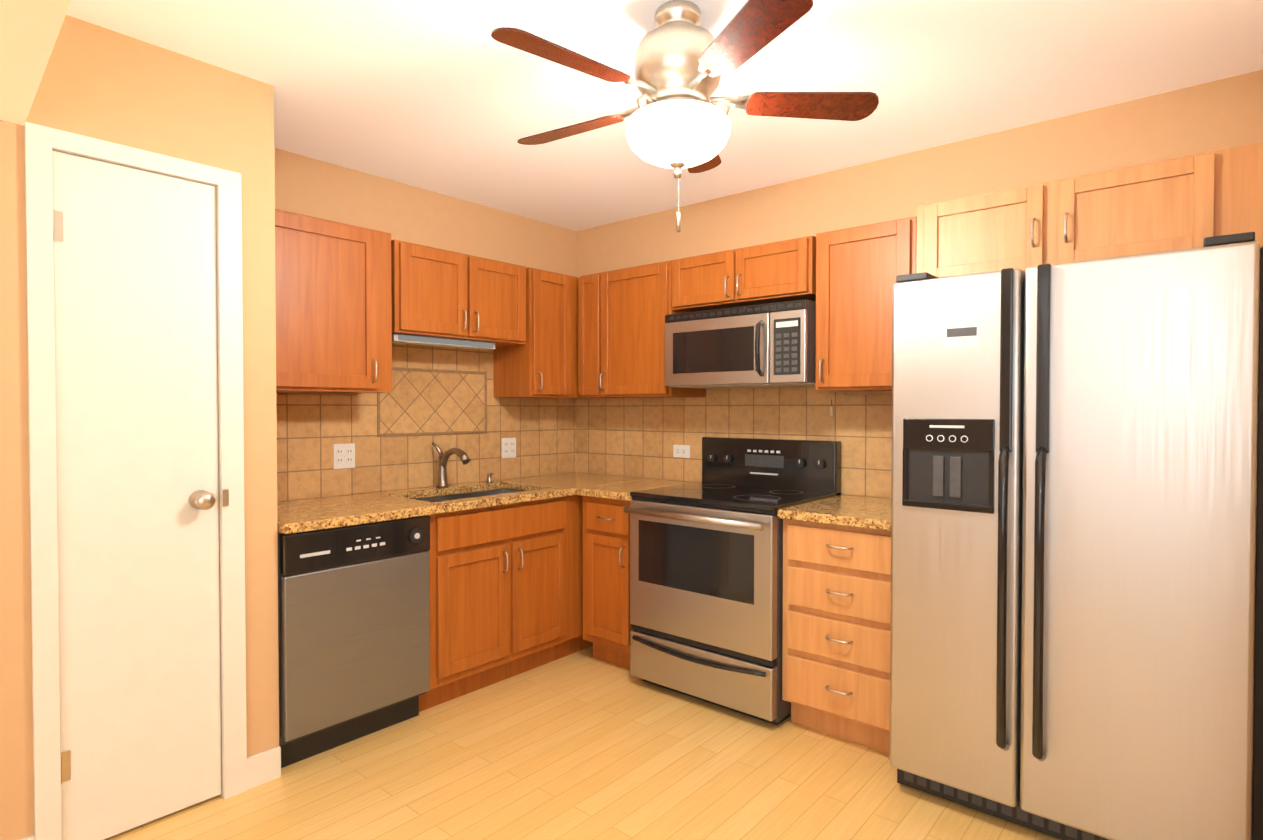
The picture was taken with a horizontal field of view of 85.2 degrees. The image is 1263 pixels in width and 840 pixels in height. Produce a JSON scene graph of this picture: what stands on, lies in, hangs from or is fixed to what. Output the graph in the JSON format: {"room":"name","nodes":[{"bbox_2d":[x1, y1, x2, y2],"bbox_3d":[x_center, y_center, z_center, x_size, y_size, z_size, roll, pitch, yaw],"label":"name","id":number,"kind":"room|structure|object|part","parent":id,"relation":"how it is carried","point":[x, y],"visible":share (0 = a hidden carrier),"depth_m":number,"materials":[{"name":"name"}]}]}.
{"room":"kitchen","nodes":[
{"label":"kitchen","id":0,"kind":"room"},
{"bbox_2d":[0,0,70,125],"bbox_3d":[-2.087,-0.970,0.641,1.025,0.346,2.443,1,1,40],"label":"ceiling","id":1,"kind":"structure","parent":0,"point":[29,31],"depth_m":1.49,"materials":[{"name":"paint"}]},
{"bbox_2d":[0,15,278,839],"bbox_3d":[-2.942,0.072,0.904,0.594,2.440,4.510,1,1,40],"label":"wall","id":2,"kind":"structure","parent":0,"point":[101,83],"depth_m":2.12,"materials":[{"name":"paint"}]},
{"bbox_2d":[24,122,246,839],"bbox_3d":[-1.540,0.222,2.162,0.118,2.100,0.552,1,1,40],"label":"door frame","id":3,"kind":"structure","parent":2,"relation":"attached to","point":[41,143],"depth_m":1.96,"materials":[{"name":"white wood"}]},
{"bbox_2d":[52,151,228,839],"bbox_3d":[-1.494,0.245,2.124,0.106,2.031,0.452,1,1,40],"label":"closet door","id":4,"kind":"structure","parent":2,"relation":"in","point":[135,304],"depth_m":2.11,"materials":[{"name":"white wood"}]},
{"bbox_2d":[20,746,280,839],"bbox_3d":[-2.192,1.233,1.335,0.013,0.105,2.909,1,1,40],"label":"baseboard","id":5,"kind":"structure","parent":2,"relation":"attached to","point":[264,767],"depth_m":2.39,"materials":[{"name":"white wood"}]},
{"bbox_2d":[274,148,575,501],"bbox_3d":[-1.071,0.027,3.657,0.120,2.440,2.310,1,1,40],"label":"wall","id":6,"kind":"structure","parent":0,"point":[307,186],"depth_m":3.51,"materials":[{"name":"paint"}]},
{"bbox_2d":[275,209,391,392],"bbox_3d":[-1.366,-0.475,2.920,0.367,0.709,0.607,1,1,40],"label":"upper cabinet","id":7,"kind":"object","parent":6,"relation":"attached to","point":[333,289],"visible":0.71,"depth_m":2.85,"materials":[{"name":"brown wood"}]},
{"bbox_2d":[276,343,575,500],"bbox_3d":[-1.025,-0.029,3.604,0.016,0.748,2.082,1,1,40],"label":"tile backsplash","id":8,"kind":"structure","parent":6,"relation":"attached to","point":[444,399],"depth_m":3.53,"materials":[{"name":"beige tile"}]},
{"bbox_2d":[333,443,354,468],"bbox_3d":[-1.347,0.169,3.221,0.008,0.116,0.104,1,1,40],"label":"electrical outlet","id":9,"kind":"object","parent":8,"relation":"attached to","point":[343,455],"visible":1,"depth_m":3.22,"materials":[{"name":"white plastic"}]},
{"bbox_2d":[502,438,515,457],"bbox_3d":[-0.708,0.162,3.972,0.008,0.116,0.104,1,1,40],"label":"electrical outlet","id":10,"kind":"object","parent":8,"relation":"attached to","point":[508,447],"visible":1,"depth_m":3.97,"materials":[{"name":"white plastic"}]},
{"bbox_2d":[391,239,525,346],"bbox_3d":[-0.910,-0.608,3.455,0.367,0.413,0.770,1,1,40],"label":"upper cabinet","id":11,"kind":"object","parent":6,"relation":"attached to","point":[439,293],"visible":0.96,"depth_m":3.31,"materials":[{"name":"brown wood"}]},
{"bbox_2d":[392,334,494,349],"bbox_3d":[-0.930,-0.382,3.380,0.106,0.034,0.580,1,1,40],"label":"under-cabinet light","id":12,"kind":"object","parent":11,"relation":"attached to","point":[432,341],"visible":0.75,"depth_m":3.33,"materials":[{"name":"silver metal"}]},
{"bbox_2d":[493,267,585,398],"bbox_3d":[-0.433,-0.478,4.019,0.367,0.693,0.656,1,1,40],"label":"upper cabinet","id":13,"kind":"object","parent":6,"relation":"attached to","point":[542,362],"visible":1,"depth_m":3.79,"materials":[{"name":"brown wood"}]},
{"bbox_2d":[104,646,1060,839],"bbox_3d":[-0.135,1.348,-0.023,6.500,0.080,6.900,1,1,40],"label":"floor","id":14,"kind":"structure","parent":0,"point":[584,744],"depth_m":2.40,"materials":[{"name":"brown wood"}]},
{"bbox_2d":[278,515,429,767],"bbox_3d":[-1.257,0.830,2.842,0.630,0.862,0.594,1,1,40],"label":"dishwasher","id":15,"kind":"object","parent":14,"relation":"on","point":[354,628],"visible":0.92,"depth_m":2.62,"materials":[{"name":"silver metal"}]},
{"bbox_2d":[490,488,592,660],"bbox_3d":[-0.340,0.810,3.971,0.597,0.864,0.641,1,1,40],"label":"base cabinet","id":16,"kind":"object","parent":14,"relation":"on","point":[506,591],"depth_m":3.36,"materials":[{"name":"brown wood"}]},
{"bbox_2d":[277,472,628,533],"bbox_3d":[-0.781,0.367,3.400,0.637,0.036,2.072,1,1,40],"label":"countertop","id":17,"kind":"structure","parent":16,"relation":"on","point":[303,515],"depth_m":3.02,"materials":[{"name":"stone"}]},
{"bbox_2d":[432,442,470,487],"bbox_3d":[-0.912,0.231,3.485,0.262,0.231,0.072,1,1,40],"label":"faucet","id":18,"kind":"object","parent":17,"relation":"on","point":[443,458],"visible":0.98,"depth_m":3.52,"materials":[{"name":"grey metal"}]},
{"bbox_2d":[415,489,521,501],"bbox_3d":[-0.786,0.469,3.390,0.402,0.165,0.712,1,1,40],"label":"sink","id":19,"kind":"object","parent":17,"relation":"in","point":[464,495],"depth_m":3.60,"materials":[{"name":"silver metal"}]},
{"bbox_2d":[486,473,493,482],"bbox_3d":[-0.776,0.316,3.772,0.055,0.053,0.038,1,1,40],"label":"soap dispenser","id":20,"kind":"object","parent":17,"relation":"on","point":[489,479],"visible":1,"depth_m":3.77,"materials":[{"name":"grey metal"}]},
{"bbox_2d":[583,496,633,668],"bbox_3d":[0.064,0.816,3.632,0.369,0.864,0.652,1,1,40],"label":"base cabinet","id":21,"kind":"object","parent":14,"relation":"on","point":[607,629],"visible":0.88,"depth_m":3.43,"materials":[{"name":"brown wood"}]},
{"bbox_2d":[573,477,695,500],"bbox_3d":[0.066,0.364,3.605,0.344,0.036,0.662,1,1,40],"label":"countertop","id":22,"kind":"structure","parent":21,"relation":"on","point":[609,489],"depth_m":3.58,"materials":[{"name":"stone"}]},
{"bbox_2d":[623,437,840,724],"bbox_3d":[0.471,0.677,3.226,0.758,1.155,0.724,1,1,40],"label":"stove","id":23,"kind":"object","parent":14,"relation":"on","point":[706,588],"visible":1,"depth_m":3.02,"materials":[{"name":"silver metal"}]},
{"bbox_2d":[782,519,890,752],"bbox_3d":[0.985,0.828,2.850,0.504,0.864,0.652,1,1,40],"label":"drawers","id":24,"kind":"object","parent":14,"relation":"on","point":[836,653],"visible":0.71,"depth_m":2.64,"materials":[{"name":"brown wood"}]},
{"bbox_2d":[778,495,890,530],"bbox_3d":[0.986,0.376,2.843,0.508,0.036,0.633,1,1,40],"label":"countertop","id":25,"kind":"structure","parent":24,"relation":"on","point":[844,510],"depth_m":2.72,"materials":[{"name":"stone"}]},
{"bbox_2d":[890,232,1262,839],"bbox_3d":[1.463,0.393,2.281,0.948,1.754,0.835,1,1,40],"label":"refrigerator","id":26,"kind":"object","parent":14,"relation":"on","point":[1073,509],"depth_m":1.96,"materials":[{"name":"silver metal"}]},
{"bbox_3d":[1.846,0.414,2.025,0.031,1.720,0.690,1,1,40],"label":"fridge gap filler","id":27,"kind":"part","parent":26,"relation":"part of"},
{"bbox_2d":[66,0,1262,230],"bbox_3d":[-0.135,-1.172,-0.065,6.500,0.080,6.900,1,1,40],"label":"ceiling","id":28,"kind":"structure","parent":0,"point":[452,98],"depth_m":2.33,"materials":[{"name":"paint"}]},
{"bbox_2d":[491,0,878,231],"bbox_3d":[0.098,-0.860,1.971,1.104,0.610,1.110,1,1,40],"label":"ceiling fan","id":29,"kind":"object","parent":28,"relation":"hanging from","point":[680,120],"visible":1,"depth_m":1.87,"materials":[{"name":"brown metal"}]},
{"bbox_2d":[576,70,1262,498],"bbox_3d":[2.046,0.047,2.446,6.200,2.440,0.120,1,1,40],"label":"wall","id":30,"kind":"structure","parent":0,"point":[1212,116],"depth_m":2.95,"materials":[{"name":"paint"}]},
{"bbox_2d":[578,260,704,397],"bbox_3d":[0.037,-0.474,3.821,0.655,0.693,0.367,1,1,40],"label":"upper cabinet","id":31,"kind":"object","parent":30,"relation":"attached to","point":[622,313],"visible":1,"depth_m":3.70,"materials":[{"name":"brown wood"}]},
{"bbox_2d":[576,386,891,497],"bbox_3d":[0.520,0.132,3.659,2.284,0.630,0.008,1,1,40],"label":"tile backsplash","id":32,"kind":"structure","parent":30,"relation":"attached to","point":[637,437],"depth_m":3.66,"materials":[{"name":"beige tile"}]},
{"bbox_2d":[673,445,689,457],"bbox_3d":[0.281,0.176,3.851,0.116,0.072,0.008,1,1,40],"label":"electrical outlet","id":33,"kind":"object","parent":32,"relation":"attached to","point":[681,451],"visible":1,"depth_m":3.85,"materials":[{"name":"white plastic"}]},
{"bbox_2d":[830,397,832,415],"bbox_3d":[0.953,-0.065,3.273,0.016,0.092,0.015,1,1,40],"label":"hook","id":34,"kind":"object","parent":32,"relation":"attached to","point":[831,410],"visible":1,"depth_m":3.27,"materials":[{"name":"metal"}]},
{"bbox_2d":[672,236,815,312],"bbox_3d":[0.582,-0.687,3.354,0.768,0.253,0.367,1,1,40],"label":"upper cabinet","id":35,"kind":"object","parent":30,"relation":"attached to","point":[779,271],"visible":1,"depth_m":3.21,"materials":[{"name":"brown wood"}]},
{"bbox_2d":[665,299,815,388],"bbox_3d":[0.565,-0.343,3.312,0.760,0.359,0.444,1,1,40],"label":"microwave","id":36,"kind":"object","parent":35,"relation":"attached to","point":[764,345],"visible":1,"depth_m":3.14,"materials":[{"name":"silver metal"}]},
{"bbox_2d":[815,216,916,391],"bbox_3d":[1.049,-0.470,2.961,0.422,0.683,0.367,1,1,40],"label":"upper cabinet","id":37,"kind":"object","parent":30,"relation":"attached to","point":[859,269],"visible":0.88,"depth_m":2.86,"materials":[{"name":"brown wood"}]},
{"bbox_2d":[916,142,1262,277],"bbox_3d":[1.600,-0.680,2.483,1.020,0.322,0.377,1,1,40],"label":"upper cabinet","id":38,"kind":"object","parent":30,"relation":"attached to","point":[1188,202],"visible":0.73,"depth_m":2.31,"materials":[{"name":"brown wood"}]}
]}

